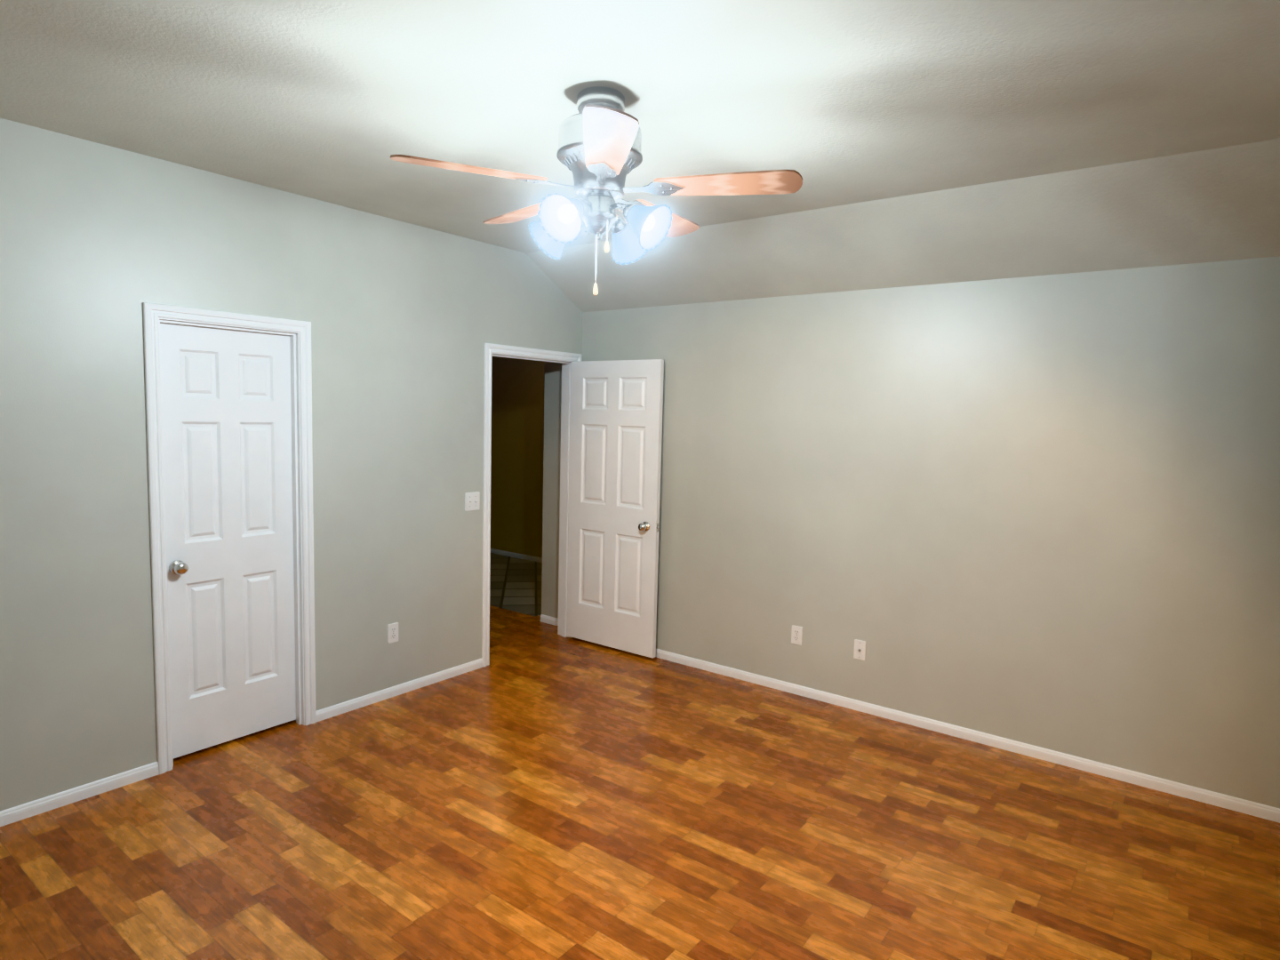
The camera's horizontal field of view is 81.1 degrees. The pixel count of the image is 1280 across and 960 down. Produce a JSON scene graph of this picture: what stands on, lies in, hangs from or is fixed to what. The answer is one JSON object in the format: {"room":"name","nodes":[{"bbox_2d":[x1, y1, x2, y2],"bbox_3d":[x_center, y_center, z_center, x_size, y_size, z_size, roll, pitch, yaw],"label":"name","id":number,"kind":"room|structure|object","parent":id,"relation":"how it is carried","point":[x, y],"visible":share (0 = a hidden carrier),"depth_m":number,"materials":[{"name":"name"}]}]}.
{"room":"empty bedroom","nodes":[
{"label":"empty bedroom","id":0,"kind":"room"},
{"bbox_2d":[0,118,582,811],"bbox_3d":[-1.911,-0.190,3.689,0.120,3.000,4.720,5,6,37],"label":"wall","id":1,"kind":"structure","parent":0,"point":[402,316],"depth_m":3.34,"materials":[{"name":"paint"}]},
{"bbox_2d":[160,322,295,758],"bbox_3d":[-2.000,0.281,3.656,0.166,2.023,0.624,5,6,37],"label":"closet door","id":2,"kind":"structure","parent":1,"relation":"in","point":[227,402],"depth_m":3.63,"materials":[{"name":"white wood"}]},
{"bbox_2d":[142,302,316,774],"bbox_3d":[-1.986,0.260,3.644,0.152,2.107,0.754,5,6,37],"label":"trim","id":3,"kind":"structure","parent":1,"relation":"attached to","point":[299,332],"depth_m":3.55,"materials":[{"name":"white wood"}]},
{"bbox_2d":[0,657,483,826],"bbox_3d":[-2.139,1.302,3.458,0.012,0.058,3.672,5,6,37],"label":"baseboard","id":4,"kind":"structure","parent":1,"relation":"attached to","point":[11,815],"depth_m":3.33,"materials":[{"name":"white wood"}]},
{"bbox_2d":[387,622,398,643],"bbox_3d":[-1.434,0.890,4.351,0.009,0.114,0.070,5,6,37],"label":"outlet","id":5,"kind":"object","parent":1,"relation":"attached to","point":[392,628],"visible":1,"depth_m":4.35,"materials":[{"name":"white plastic"}]},
{"bbox_2d":[464,491,479,511],"bbox_3d":[-1.059,0.136,4.750,0.019,0.116,0.116,5,6,37],"label":"wall switch","id":6,"kind":"object","parent":1,"relation":"attached to","point":[472,500],"visible":1,"depth_m":4.75,"materials":[{"name":"white plastic"}]},
{"bbox_2d":[481,343,581,666],"bbox_3d":[-0.786,0.150,5.234,0.152,2.107,0.914,5,6,37],"label":"frame","id":7,"kind":"object","parent":1,"relation":"attached to","point":[491,349],"visible":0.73,"depth_m":5.14,"materials":[{"name":"white wood"}]},
{"bbox_2d":[567,359,663,657],"bbox_3d":[-0.193,0.181,5.262,0.808,2.020,0.166,5,6,36],"label":"entry door","id":8,"kind":"structure","parent":7,"relation":"attached to","point":[615,440],"depth_m":5.22,"materials":[{"name":"white wood"}]},
{"bbox_2d":[489,552,541,616],"bbox_3d":[-1.495,0.975,7.635,2.800,0.004,1.620,5,6,37],"label":"floor","id":9,"kind":"structure","parent":0,"point":[515,583],"depth_m":7.24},
{"bbox_2d":[490,356,544,557],"bbox_3d":[-2.023,-0.257,6.668,2.930,2.600,3.900,5,6,37],"label":"wall","id":10,"kind":"structure","parent":0,"point":[517,385],"depth_m":8.49,"materials":[{"name":"brown paint"}]},
{"bbox_2d":[490,548,558,625],"bbox_3d":[-1.276,0.972,7.425,3.160,0.058,1.692,5,6,37],"label":"baseboard","id":11,"kind":"structure","parent":10,"relation":"attached to","point":[548,620],"depth_m":8.44,"materials":[{"name":"white wood"}]},
{"bbox_2d":[541,361,561,618],"bbox_3d":[-0.160,-0.196,6.521,0.470,2.600,1.700,5,6,37],"label":"wall","id":12,"kind":"structure","parent":0,"point":[553,371],"depth_m":5.88,"materials":[{"name":"paint"}]},
{"bbox_2d":[0,605,1279,959],"bbox_3d":[-0.843,1.319,4.306,7.870,0.060,6.820,5,6,37],"label":"floor","id":13,"kind":"structure","parent":0,"point":[557,797],"depth_m":2.96,"materials":[{"name":"laminate"}]},
{"bbox_2d":[0,0,1279,311],"bbox_3d":[-0.061,-1.152,2.302,4.350,0.436,4.600,5,6,37],"label":"ceiling","id":14,"kind":"structure","parent":0,"point":[929,141],"depth_m":2.60,"materials":[{"name":"paint"}]},
{"bbox_2d":[390,86,802,295],"bbox_3d":[-0.134,-0.946,2.538,1.266,0.651,1.255,5,6,37],"label":"ceiling fan","id":15,"kind":"object","parent":14,"relation":"hanging from","point":[600,144],"depth_m":2.41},
{"bbox_2d":[581,256,1279,808],"bbox_3d":[1.330,-0.159,4.282,4.590,3.000,0.120,5,6,37],"label":"wall","id":16,"kind":"structure","parent":0,"point":[1044,510],"depth_m":3.83,"materials":[{"name":"paint"}]},
{"bbox_2d":[791,624,802,645],"bbox_3d":[0.955,0.947,4.561,0.070,0.114,0.009,5,6,37],"label":"outlet","id":17,"kind":"object","parent":16,"relation":"attached to","point":[796,633],"visible":1,"depth_m":4.56,"materials":[{"name":"white plastic"}]},
{"bbox_2d":[853,639,866,660],"bbox_3d":[1.268,0.983,4.322,0.070,0.114,0.017,5,6,37],"label":"outlet","id":18,"kind":"object","parent":16,"relation":"attached to","point":[860,646],"visible":1,"depth_m":4.32,"materials":[{"name":"white plastic"}]},
{"bbox_2d":[655,648,1279,823],"bbox_3d":[1.252,1.310,4.360,4.350,0.058,0.012,5,6,37],"label":"baseboard","id":19,"kind":"structure","parent":16,"relation":"attached to","point":[1187,791],"depth_m":3.88,"materials":[{"name":"white wood"}]}
]}

